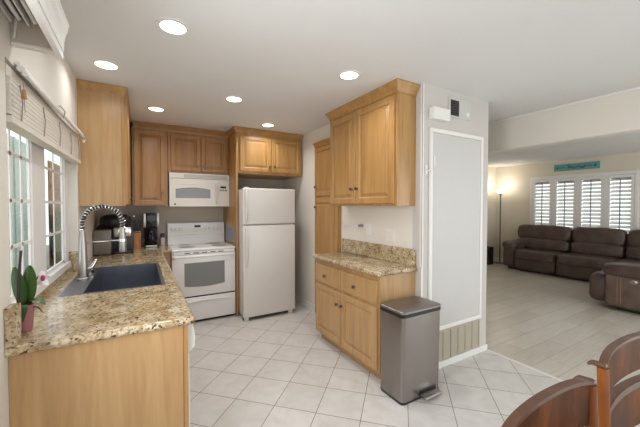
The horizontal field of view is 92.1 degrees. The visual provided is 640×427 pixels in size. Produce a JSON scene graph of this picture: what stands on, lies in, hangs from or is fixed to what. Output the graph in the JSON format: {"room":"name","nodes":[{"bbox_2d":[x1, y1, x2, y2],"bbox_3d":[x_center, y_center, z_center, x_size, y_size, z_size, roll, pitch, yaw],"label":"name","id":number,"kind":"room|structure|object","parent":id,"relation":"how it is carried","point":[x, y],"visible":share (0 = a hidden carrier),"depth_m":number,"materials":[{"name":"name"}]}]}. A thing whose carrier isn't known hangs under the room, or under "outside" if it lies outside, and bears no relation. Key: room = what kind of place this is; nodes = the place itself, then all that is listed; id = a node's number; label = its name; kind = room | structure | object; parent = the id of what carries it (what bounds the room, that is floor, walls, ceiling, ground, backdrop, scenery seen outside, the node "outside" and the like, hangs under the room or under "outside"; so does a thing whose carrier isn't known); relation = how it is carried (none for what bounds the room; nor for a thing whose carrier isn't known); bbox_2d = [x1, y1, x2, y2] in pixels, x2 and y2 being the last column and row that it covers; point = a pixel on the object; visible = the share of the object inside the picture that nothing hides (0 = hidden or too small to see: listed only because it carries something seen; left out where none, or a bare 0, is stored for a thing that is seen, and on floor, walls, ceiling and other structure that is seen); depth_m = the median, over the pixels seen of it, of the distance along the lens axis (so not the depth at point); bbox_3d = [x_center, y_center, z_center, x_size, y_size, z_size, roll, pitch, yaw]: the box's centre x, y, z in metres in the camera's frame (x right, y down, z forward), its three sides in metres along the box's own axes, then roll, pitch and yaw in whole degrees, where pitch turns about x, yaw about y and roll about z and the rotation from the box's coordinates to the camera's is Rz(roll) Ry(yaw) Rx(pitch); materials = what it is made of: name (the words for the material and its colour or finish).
{"room":"kitchen","nodes":[
{"label":"kitchen","id":0,"kind":"room"},
{"bbox_2d":[0,8,99,426],"bbox_3d":[-1.117,0.182,0.968,0.100,2.448,6.790,-1,2,-30],"label":"wall","id":1,"kind":"structure","parent":0,"point":[53,74],"depth_m":1.33,"materials":[{"name":"paint"}]},
{"bbox_2d":[4,303,21,347],"bbox_3d":[-1.146,0.415,1.152,0.029,0.144,0.073,-1,2,-30],"label":"backsplash","id":2,"kind":"structure","parent":1,"relation":"attached to","point":[12,313],"depth_m":1.13,"materials":[{"name":"stone"}]},
{"bbox_2d":[0,0,68,58],"bbox_3d":[-0.736,-0.715,0.568,0.176,0.149,1.650,-1,2,-30],"label":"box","id":3,"kind":"object","parent":1,"relation":"attached to","point":[42,26],"visible":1,"depth_m":1.20,"materials":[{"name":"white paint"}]},
{"bbox_2d":[7,129,70,303],"bbox_3d":[-1.615,-0.084,1.785,0.038,1.037,1.508,-1,2,-30],"label":"window","id":4,"kind":"structure","parent":1,"relation":"in","point":[35,162],"depth_m":1.73,"materials":[{"name":"white paint"}]},
{"bbox_2d":[5,62,80,163],"bbox_3d":[-1.552,-0.481,1.799,0.092,0.234,1.450,-1,2,-30],"label":"window blind","id":5,"kind":"object","parent":1,"relation":"attached to","point":[28,115],"visible":0.97,"depth_m":1.47,"materials":[{"name":"white wood"}]},
{"bbox_2d":[15,61,85,142],"bbox_3d":[-1.549,-0.597,1.857,0.065,0.092,1.399,-1,2,-30],"label":"curtain rod","id":6,"kind":"object","parent":1,"relation":"attached to","point":[20,68],"visible":1,"depth_m":1.52,"materials":[{"name":"white paint"}]},
{"bbox_2d":[32,269,68,302],"bbox_3d":[-1.606,0.454,1.788,0.011,0.037,1.480,-1,2,-30],"label":"backsplash","id":7,"kind":"structure","parent":1,"relation":"attached to","point":[60,277],"depth_m":1.94,"materials":[{"name":"stone"}]},
{"bbox_2d":[69,251,77,270],"bbox_3d":[-1.956,0.379,2.455,0.056,0.156,0.026,-1,2,-30],"label":"backsplash","id":8,"kind":"structure","parent":1,"relation":"attached to","point":[73,255],"depth_m":2.44,"materials":[{"name":"stone"}]},
{"bbox_2d":[76,79,132,205],"bbox_3d":[-2.083,-0.581,3.073,0.370,1.016,1.170,-1,2,-30],"label":"upper cabinet","id":9,"kind":"object","parent":1,"relation":"attached to","point":[103,110],"visible":0.98,"depth_m":2.59,"materials":[{"name":"brown wood"}]},
{"bbox_2d":[226,226,234,242],"bbox_3d":[-1.240,0.280,4.251,0.004,0.200,0.460,-1,2,-30],"label":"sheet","id":10,"kind":"object","parent":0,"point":[230,231],"visible":1,"depth_m":4.22,"materials":[{"name":"white paper"}]},
{"bbox_2d":[100,127,495,256],"bbox_3d":[0.967,0.064,6.055,8.630,2.448,0.100,-1,2,-30],"label":"wall","id":11,"kind":"structure","parent":0,"point":[167,214],"depth_m":4.42,"materials":[{"name":"beige paint"}]},
{"bbox_2d":[131,120,167,205],"bbox_3d":[-2.163,-0.601,3.926,0.386,1.016,0.394,-1,2,-30],"label":"upper cabinet","id":12,"kind":"object","parent":11,"relation":"attached to","point":[149,140],"visible":1,"depth_m":3.79,"materials":[{"name":"brown wood"}]},
{"bbox_2d":[167,125,228,174],"bbox_3d":[-1.668,-0.824,4.210,0.757,0.584,0.394,-1,2,-30],"label":"upper cabinet","id":13,"kind":"object","parent":11,"relation":"attached to","point":[189,149],"visible":0.96,"depth_m":4.06,"materials":[{"name":"brown wood"}]},
{"bbox_2d":[168,172,228,205],"bbox_3d":[-1.654,-0.313,4.207,0.745,0.431,0.430,-1,2,-30],"label":"microwave","id":14,"kind":"object","parent":13,"relation":"attached to","point":[184,189],"visible":1,"depth_m":4.03,"materials":[{"name":"white plastic"}]},
{"bbox_2d":[227,126,302,179],"bbox_3d":[-0.851,-0.827,4.472,0.985,0.589,0.764,-1,2,-30],"label":"upper cabinet","id":15,"kind":"object","parent":11,"relation":"attached to","point":[262,154],"visible":0.96,"depth_m":4.18,"materials":[{"name":"brown wood"}]},
{"bbox_2d":[488,86,639,124],"bbox_3d":[2.496,-1.077,2.989,0.012,0.023,6.690,-1,2,-30],"label":"trim","id":16,"kind":"structure","parent":11,"relation":"attached to","point":[638,87],"depth_m":3.03,"materials":[{"name":"white paint"}]},
{"bbox_2d":[59,0,639,167],"bbox_3d":[2.610,-1.142,3.112,8.730,0.100,6.790,-1,2,-30],"label":"ceiling","id":17,"kind":"structure","parent":0,"point":[285,59],"depth_m":2.10,"materials":[{"name":"paint"}]},
{"bbox_2d":[91,59,120,70],"bbox_3d":[-1.540,-1.068,2.223,0.176,0.006,0.176,-1,2,-30],"label":"recessed light","id":18,"kind":"object","parent":17,"relation":"in","point":[100,63],"visible":1,"depth_m":2.21,"materials":[{"name":"white"}]},
{"bbox_2d":[146,106,165,111],"bbox_3d":[-1.713,-1.092,3.226,0.176,0.006,0.176,-1,2,-30],"label":"recessed light","id":19,"kind":"object","parent":17,"relation":"in","point":[152,108],"visible":1,"depth_m":3.22,"materials":[{"name":"white"}]},
{"bbox_2d":[156,17,189,35],"bbox_3d":[-0.834,-1.058,1.753,0.176,0.006,0.176,-1,2,-30],"label":"recessed light","id":20,"kind":"object","parent":17,"relation":"in","point":[171,26],"visible":1,"depth_m":1.74,"materials":[{"name":"white paint"}]},
{"bbox_2d":[224,96,243,102],"bbox_3d":[-0.815,-1.085,2.929,0.176,0.006,0.176,-1,2,-30],"label":"recessed light","id":21,"kind":"object","parent":17,"relation":"in","point":[235,99],"visible":1,"depth_m":2.93,"materials":[{"name":"white"}]},
{"bbox_2d":[261,123,274,126],"bbox_3d":[-0.650,-1.106,3.866,0.176,0.006,0.176,-1,2,-30],"label":"recessed light","id":22,"kind":"object","parent":17,"relation":"in","point":[263,124],"visible":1,"depth_m":3.87,"materials":[{"name":"white"}]},
{"bbox_2d":[338,70,360,79],"bbox_3d":[0.227,-1.072,2.397,0.176,0.006,0.176,-1,2,-30],"label":"recessed light","id":23,"kind":"object","parent":17,"relation":"in","point":[348,74],"visible":1,"depth_m":2.39,"materials":[{"name":"white"}]},
{"bbox_2d":[488,89,639,153],"bbox_3d":[2.553,-0.909,3.026,0.120,0.360,6.690,-1,2,-30],"label":"beam","id":24,"kind":"structure","parent":17,"relation":"attached to","point":[617,114],"depth_m":3.05,"materials":[{"name":"paint"}]},
{"bbox_2d":[283,84,488,359],"bbox_3d":[0.522,0.110,4.064,0.926,2.448,2.892,-1,2,-30],"label":"wall","id":25,"kind":"structure","parent":0,"point":[399,219],"depth_m":3.02,"materials":[{"name":"paint"}]},
{"bbox_2d":[295,295,314,311],"bbox_3d":[-0.339,1.279,4.637,0.012,0.085,1.080,-1,2,-30],"label":"baseboard","id":26,"kind":"structure","parent":25,"relation":"attached to","point":[302,301],"depth_m":4.40,"materials":[{"name":"white paint"}]},
{"bbox_2d":[341,224,362,226],"bbox_3d":[0.350,0.128,3.385,0.054,0.033,0.337,-1,2,-30],"label":"towel bar","id":27,"kind":"object","parent":25,"relation":"attached to","point":[358,225],"visible":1,"depth_m":3.31,"materials":[{"name":"white paint"}]},
{"bbox_2d":[366,224,370,234],"bbox_3d":[0.500,0.165,3.175,0.008,0.116,0.072,-1,2,-30],"label":"wall outlet","id":28,"kind":"object","parent":25,"relation":"attached to","point":[368,226],"visible":1,"depth_m":3.17,"materials":[{"name":"white paint"}]},
{"bbox_2d":[325,78,419,205],"bbox_3d":[0.443,-0.580,2.998,0.261,1.014,1.105,-1,2,-30],"label":"upper cabinet","id":29,"kind":"object","parent":25,"relation":"attached to","point":[373,134],"visible":1,"depth_m":2.71,"materials":[{"name":"brown wood"}]},
{"bbox_2d":[342,238,415,266],"bbox_3d":[0.537,0.370,3.098,0.021,0.145,1.091,-1,2,-30],"label":"backsplash","id":30,"kind":"structure","parent":25,"relation":"attached to","point":[405,256],"depth_m":2.98,"materials":[{"name":"stone"}]},
{"bbox_2d":[386,229,394,241],"bbox_3d":[0.661,0.206,2.898,0.010,0.116,0.120,-1,2,-30],"label":"light switch","id":31,"kind":"object","parent":25,"relation":"attached to","point":[390,233],"visible":1,"depth_m":2.90,"materials":[{"name":"white paint"}]},
{"bbox_2d":[420,83,423,297],"bbox_3d":[0.853,0.145,2.591,0.019,2.447,0.019,-1,2,-30],"label":"trim","id":32,"kind":"structure","parent":25,"relation":"attached to","point":[422,84],"depth_m":2.58,"materials":[{"name":"white paint"}]},
{"bbox_2d":[425,165,432,173],"bbox_3d":[0.914,-0.369,2.583,0.054,0.075,0.041,-1,2,-30],"label":"hook","id":33,"kind":"object","parent":25,"relation":"attached to","point":[426,166],"visible":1,"depth_m":2.58,"materials":[{"name":"white paint"}]},
{"bbox_2d":[429,106,449,122],"bbox_3d":[1.020,-0.842,2.626,0.210,0.098,0.054,-1,2,-30],"label":"door chime","id":34,"kind":"object","parent":25,"relation":"attached to","point":[435,113],"visible":1,"depth_m":2.59,"materials":[{"name":"white paint"}]},
{"bbox_2d":[428,127,483,330],"bbox_3d":[1.244,0.145,2.799,0.738,1.747,0.022,-1,2,-30],"label":"door","id":35,"kind":"structure","parent":25,"relation":"in","point":[456,158],"depth_m":2.79,"materials":[{"name":"grey paint"}]},
{"bbox_2d":[448,97,470,120],"bbox_3d":[1.268,-0.944,2.791,0.320,0.170,0.015,-1,2,-30],"label":"intercom","id":36,"kind":"object","parent":25,"relation":"attached to","point":[460,109],"visible":0.93,"depth_m":2.78,"materials":[{"name":"grey paint"}]},
{"bbox_2d":[451,99,458,116],"bbox_3d":[1.202,-0.940,2.748,0.112,0.136,0.003,-1,2,-30],"label":"grille","id":37,"kind":"object","parent":36,"relation":"attached to","point":[454,102],"depth_m":2.75,"materials":[{"name":"black plastic"}]},
{"bbox_2d":[439,319,479,360],"bbox_3d":[1.275,1.167,2.845,0.662,0.268,0.014,-1,2,-30],"label":"air vent","id":38,"kind":"object","parent":25,"relation":"in","point":[455,340],"visible":0.91,"depth_m":2.84,"materials":[{"name":"beige metal"}]},
{"bbox_2d":[439,344,486,368],"bbox_3d":[0.604,1.304,4.132,0.768,0.058,2.904,-1,2,-30],"label":"baseboard","id":39,"kind":"structure","parent":25,"relation":"attached to","point":[456,358],"depth_m":2.87,"materials":[{"name":"white paint"}]},
{"bbox_2d":[189,260,639,426],"bbox_3d":[2.610,1.405,3.171,8.730,0.100,6.790,-1,2,-30],"label":"floor","id":40,"kind":"structure","parent":0,"point":[276,370],"depth_m":2.75,"materials":[{"name":"tile"}]},
{"bbox_2d":[8,253,188,426],"bbox_3d":[-1.483,0.935,2.414,0.649,0.876,2.538,-1,1,-27],"label":"base cabinet","id":41,"kind":"object","parent":40,"relation":"on","point":[136,380],"visible":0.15,"depth_m":1.30,"materials":[{"name":"brown wood"}]},
{"bbox_2d":[4,244,194,356],"bbox_3d":[-1.645,0.394,2.647,0.810,0.194,3.163,-1,2,-30],"label":"countertop","id":42,"kind":"structure","parent":41,"relation":"on","point":[64,321],"depth_m":1.50,"materials":[{"name":"stone"}]},
{"bbox_2d":[11,250,49,332],"bbox_3d":[-1.207,0.317,1.279,0.126,0.335,0.134,-1,2,-30],"label":"potted orchid","id":43,"kind":"object","parent":42,"relation":"on","point":[24,287],"visible":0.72,"depth_m":1.27,"materials":[{"name":"plant"}]},
{"bbox_2d":[76,204,126,279],"bbox_3d":[-1.576,0.195,2.230,0.300,0.532,0.076,-1,2,-30],"label":"kitchen faucet","id":44,"kind":"object","parent":42,"relation":"on","point":[83,274],"visible":1,"depth_m":2.18,"materials":[{"name":"metal"}]},
{"bbox_2d":[58,263,165,296],"bbox_3d":[-1.482,0.570,2.287,0.549,0.220,0.918,-1,2,-30],"label":"sink","id":45,"kind":"object","parent":42,"relation":"in","point":[111,278],"visible":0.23,"depth_m":2.62,"materials":[{"name":"metal"}]},
{"bbox_2d":[88,265,94,275],"bbox_3d":[-1.696,0.421,2.286,0.044,0.076,0.043,-1,2,-30],"label":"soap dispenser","id":46,"kind":"object","parent":45,"relation":"on","point":[91,271],"visible":0.59,"depth_m":2.27,"materials":[{"name":"silver metal"}]},
{"bbox_2d":[85,265,160,292],"bbox_3d":[-1.442,0.577,2.310,0.421,0.204,0.884,-1,2,-30],"label":"basin","id":47,"kind":"object","parent":45,"relation":"in","point":[111,278],"depth_m":2.65,"materials":[{"name":"metal"}]},
{"bbox_2d":[93,214,133,255],"bbox_3d":[-2.292,0.221,3.449,0.358,0.427,0.461,-1,2,-30],"label":"espresso machine","id":48,"kind":"object","parent":42,"relation":"on","point":[108,228],"visible":0.79,"depth_m":3.35,"materials":[{"name":"grey plastic"}]},
{"bbox_2d":[112,249,133,253],"bbox_3d":[-2.176,0.419,3.415,0.196,0.030,0.134,-1,2,-30],"label":"drip tray","id":49,"kind":"object","parent":48,"relation":"on","point":[114,251],"depth_m":3.38,"materials":[{"name":"black plastic"}]},
{"bbox_2d":[134,229,140,247],"bbox_3d":[-2.294,0.314,3.871,0.080,0.220,0.175,-1,2,-30],"label":"knife block","id":50,"kind":"object","parent":42,"relation":"on","point":[137,235],"visible":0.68,"depth_m":3.81,"materials":[{"name":"brown wood"}]},
{"bbox_2d":[143,213,158,247],"bbox_3d":[-2.167,0.207,3.959,0.180,0.430,0.308,-1,2,-30],"label":"coffee maker","id":51,"kind":"object","parent":42,"relation":"on","point":[150,220],"visible":1,"depth_m":3.87,"materials":[{"name":"black plastic"}]},
{"bbox_2d":[160,233,164,244],"bbox_3d":[-2.098,0.340,4.111,0.062,0.156,0.061,-1,2,-30],"label":"bottle","id":52,"kind":"object","parent":42,"relation":"on","point":[162,235],"visible":0.99,"depth_m":4.09,"materials":[{"name":"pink plastic"}]},
{"bbox_2d":[188,324,194,426],"bbox_3d":[-1.014,0.947,1.625,0.584,0.848,0.610,-1,2,-30],"label":"dishwasher","id":53,"kind":"object","parent":40,"relation":"on","point":[191,335],"visible":0.09,"depth_m":1.49,"materials":[{"name":"grey plastic"}]},
{"bbox_2d":[167,221,234,321],"bbox_3d":[-1.568,0.732,4.073,0.746,1.205,0.726,-1,2,-30],"label":"range","id":54,"kind":"object","parent":40,"relation":"on","point":[202,263],"visible":0.95,"depth_m":3.88,"materials":[{"name":"white metal"}]},
{"bbox_2d":[168,242,234,251],"bbox_3d":[-1.568,0.434,4.066,0.746,0.029,0.615,-1,2,-30],"label":"cooktop","id":55,"kind":"object","parent":54,"relation":"in","point":[174,246],"depth_m":3.93,"materials":[{"name":"white metal"}]},
{"bbox_2d":[172,251,234,296],"bbox_3d":[-1.424,0.750,3.827,0.740,0.510,0.025,-1,2,-30],"label":"oven","id":56,"kind":"object","parent":54,"relation":"in","point":[214,275],"depth_m":3.81,"materials":[{"name":"white metal"}]},
{"bbox_2d":[223,132,238,315],"bbox_3d":[-1.248,0.136,4.291,0.024,2.385,0.714,-1,2,-30],"label":"panel","id":57,"kind":"object","parent":40,"relation":"on","point":[230,213],"visible":0.54,"depth_m":4.05,"materials":[{"name":"brown wood"}]},
{"bbox_2d":[238,187,294,320],"bbox_3d":[-0.832,0.495,4.292,0.704,1.667,0.869,-1,2,-30],"label":"refrigerator","id":58,"kind":"object","parent":40,"relation":"on","point":[266,217],"visible":0.97,"depth_m":3.94,"materials":[{"name":"white metal"}]},
{"bbox_2d":[313,138,340,312],"bbox_3d":[0.269,0.207,3.977,0.534,2.258,0.598,-1,2,-30],"label":"pantry cabinet","id":59,"kind":"object","parent":40,"relation":"on","point":[327,217],"visible":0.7,"depth_m":3.87,"materials":[{"name":"brown wood"}]},
{"bbox_2d":[316,259,414,378],"bbox_3d":[0.365,0.921,2.989,0.439,0.876,1.029,-1,2,-30],"label":"base cabinet","id":60,"kind":"object","parent":40,"relation":"on","point":[348,312],"visible":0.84,"depth_m":2.71,"materials":[{"name":"brown wood"}]},
{"bbox_2d":[312,238,416,276],"bbox_3d":[0.362,0.392,2.986,0.437,0.183,1.110,-1,2,-30],"label":"countertop","id":61,"kind":"structure","parent":60,"relation":"on","point":[374,259],"depth_m":2.88,"materials":[{"name":"stone"}]},
{"bbox_2d":[380,296,441,405],"bbox_3d":[0.714,1.035,2.370,0.418,0.677,0.323,-1,2,-30],"label":"trash can","id":62,"kind":"object","parent":40,"relation":"on","point":[410,326],"visible":1,"depth_m":2.28,"materials":[{"name":"metal"}]},
{"bbox_2d":[487,246,493,264],"bbox_3d":[4.148,1.036,7.656,0.205,0.430,0.200,-1,2,-30],"label":"floor speaker","id":63,"kind":"object","parent":40,"relation":"on","point":[490,250],"visible":0.49,"depth_m":7.55,"materials":[{"name":"black plastic"}]},
{"bbox_2d":[493,190,506,263],"bbox_3d":[4.520,0.329,7.741,0.280,1.840,0.280,-1,2,-30],"label":"floor lamp","id":64,"kind":"object","parent":40,"relation":"on","point":[500,192],"visible":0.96,"depth_m":7.72,"materials":[{"name":"grey plastic"}]},
{"bbox_2d":[501,375,598,426],"bbox_3d":[0.668,0.942,0.619,0.490,0.948,0.496,-1,2,-30],"label":"dining chair","id":65,"kind":"object","parent":40,"relation":"on","point":[573,402],"visible":1,"depth_m":0.82,"materials":[{"name":"brown wood"}]},
{"bbox_2d":[502,224,639,281],"bbox_3d":[5.196,0.778,6.092,0.914,1.019,2.870,-1,2,-30],"label":"recliner sofa","id":66,"kind":"object","parent":40,"relation":"on","point":[577,253],"visible":0.88,"depth_m":6.21,"materials":[{"name":"brown leather"}]},
{"bbox_2d":[514,248,564,262],"bbox_3d":[4.761,0.899,6.687,0.666,0.211,0.805,-1,2,-30],"label":"seat cushion","id":67,"kind":"object","parent":66,"relation":"on","point":[531,255],"depth_m":6.52,"materials":[{"name":"brown leather"}]},
{"bbox_2d":[517,238,570,251],"bbox_3d":[4.943,0.690,6.864,0.257,0.266,1.053,-1,2,-30],"label":"lumbar cushion","id":68,"kind":"object","parent":66,"relation":"on","point":[549,244],"depth_m":6.66,"materials":[{"name":"brown leather"}]},
{"bbox_2d":[518,224,572,241],"bbox_3d":[5.013,0.439,6.898,0.287,0.378,1.067,-1,2,-30],"label":"cushion","id":69,"kind":"object","parent":66,"relation":"on","point":[526,232],"depth_m":6.76,"materials":[{"name":"brown leather"}]},
{"bbox_2d":[556,253,620,269],"bbox_3d":[5.177,0.915,5.972,0.666,0.211,0.861,-1,2,-30],"label":"seat cushion","id":70,"kind":"object","parent":66,"relation":"on","point":[581,261],"depth_m":5.84,"materials":[{"name":"brown leather"}]},
{"bbox_2d":[571,242,625,257],"bbox_3d":[5.425,0.709,6.041,0.254,0.266,0.819,-1,2,-30],"label":"lumbar cushion","id":71,"kind":"object","parent":66,"relation":"on","point":[604,249],"depth_m":5.91,"materials":[{"name":"brown leather"}]},
{"bbox_2d":[572,227,627,246],"bbox_3d":[5.493,0.458,6.076,0.286,0.377,0.828,-1,2,-30],"label":"cushion","id":72,"kind":"object","parent":66,"relation":"on","point":[611,237],"depth_m":5.96,"materials":[{"name":"brown leather"}]},
{"bbox_2d":[614,259,639,262],"bbox_3d":[5.608,0.932,5.232,0.666,0.211,0.850,-1,2,-30],"label":"seat cushion","id":73,"kind":"object","parent":66,"relation":"on","point":[615,260],"depth_m":5.41,"materials":[{"name":"brown leather"}]},
{"bbox_2d":[625,247,639,259],"bbox_3d":[5.849,0.726,5.312,0.256,0.266,0.845,-1,2,-30],"label":"lumbar cushion","id":74,"kind":"object","parent":66,"relation":"on","point":[632,253],"depth_m":5.52,"materials":[{"name":"brown leather"}]},
{"bbox_2d":[627,230,639,246],"bbox_3d":[5.918,0.474,5.346,0.286,0.377,0.858,-1,2,-30],"label":"cushion","id":75,"kind":"object","parent":66,"relation":"on","point":[633,236],"depth_m":5.56,"materials":[{"name":"brown leather"}]},
{"bbox_2d":[587,331,639,426],"bbox_3d":[1.175,0.934,0.937,0.490,0.948,0.496,-1,2,-30],"label":"dining chair","id":76,"kind":"object","parent":40,"relation":"on","point":[619,404],"visible":0.98,"depth_m":1.09,"materials":[{"name":"brown wood"}]},
{"bbox_2d":[589,262,639,313],"bbox_3d":[4.828,0.821,4.299,1.547,1.016,1.286,-1,2,-30],"label":"loveseat","id":77,"kind":"object","parent":40,"relation":"on","point":[617,284],"visible":1,"depth_m":4.19,"materials":[{"name":"brown leather"}]},
{"bbox_2d":[486,349,563,381],"bbox_3d":[2.611,1.392,1.431,0.034,0.007,3.785,-1,2,-30],"label":"trim","id":78,"kind":"structure","parent":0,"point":[488,350],"depth_m":2.74,"materials":[{"name":"white paint"}]},
{"bbox_2d":[495,152,639,257],"bbox_3d":[6.362,0.082,5.272,0.100,2.448,6.690,-1,2,-30],"label":"wall","id":79,"kind":"structure","parent":0,"point":[515,202],"depth_m":7.56,"materials":[{"name":"beige paint"}]},
{"bbox_2d":[532,179,551,224],"bbox_3d":[5.184,-0.138,7.185,0.087,1.290,0.398,-1,2,-30],"label":"shutter panel","id":80,"kind":"object","parent":79,"relation":"attached to","point":[547,181],"visible":0.81,"depth_m":7.17,"materials":[{"name":"white paint"}]},
{"bbox_2d":[553,178,576,228],"bbox_3d":[5.407,-0.129,6.803,0.087,1.290,0.413,-1,2,-30],"label":"shutter panel","id":81,"kind":"object","parent":79,"relation":"attached to","point":[562,180],"visible":0.81,"depth_m":6.79,"materials":[{"name":"white paint"}]},
{"bbox_2d":[554,161,599,171],"bbox_3d":[5.486,-1.005,6.619,0.030,0.148,0.802,-1,2,-30],"label":"wall sign","id":82,"kind":"object","parent":79,"relation":"attached to","point":[595,164],"visible":1,"depth_m":6.59,"materials":[{"name":"teal paint"}]},
{"bbox_2d":[535,177,627,224],"bbox_3d":[5.566,-0.115,6.632,0.040,1.280,1.770,-1,2,-30],"label":"window","id":83,"kind":"structure","parent":79,"relation":"in","point":[621,177],"depth_m":7.24,"materials":[{"name":"white paint"}]},
{"bbox_2d":[530,170,638,229],"bbox_3d":[5.508,-0.132,6.596,0.034,1.415,1.855,-1,2,-30],"label":"trim","id":84,"kind":"structure","parent":79,"relation":"attached to","point":[636,172],"depth_m":6.32,"materials":[{"name":"white paint"}]},
{"bbox_2d":[578,176,603,226],"bbox_3d":[5.636,-0.120,6.410,0.087,1.290,0.413,-1,2,-30],"label":"shutter panel","id":85,"kind":"object","parent":79,"relation":"attached to","point":[590,204],"visible":0.78,"depth_m":6.39,"materials":[{"name":"white paint"}]},
{"bbox_2d":[606,174,634,232],"bbox_3d":[5.862,-0.111,6.021,0.087,1.290,0.403,-1,2,-30],"label":"shutter panel","id":86,"kind":"object","parent":79,"relation":"attached to","point":[630,216],"visible":0.8,"depth_m":6.00,"materials":[{"name":"white paint"}]},
{"label":"outside","id":87,"kind":"structure","parent":0,"visible":0},
{"bbox_2d":[10,245,56,295],"bbox_3d":[-7.391,1.503,3.249,8.470,0.100,19.000,-1,2,-30],"label":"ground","id":88,"kind":"structure","parent":87,"point":[47,246],"depth_m":8.55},
{"bbox_2d":[7,135,28,280],"bbox_3d":[-5.386,-0.076,4.498,0.230,3.000,7.200,-1,2,-30],"label":"wall","id":89,"kind":"structure","parent":88,"relation":"on","point":[14,143],"depth_m":6.70,"materials":[{"name":"paint"}]},
{"bbox_2d":[47,160,60,265],"bbox_3d":[-8.108,-0.052,9.960,0.070,2.700,4.775,-1,2,-30],"label":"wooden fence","id":90,"kind":"object","parent":88,"relation":"on","point":[57,195],"visible":0.16,"depth_m":8.07,"materials":[{"name":"beige wood"}]},
{"bbox_2d":[50,213,61,262],"bbox_3d":[-7.457,0.610,9.461,0.496,1.572,4.653,-1,2,-30],"label":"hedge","id":91,"kind":"object","parent":88,"relation":"on","point":[58,247],"visible":0.06,"depth_m":7.50,"materials":[{"name":"green plant"}]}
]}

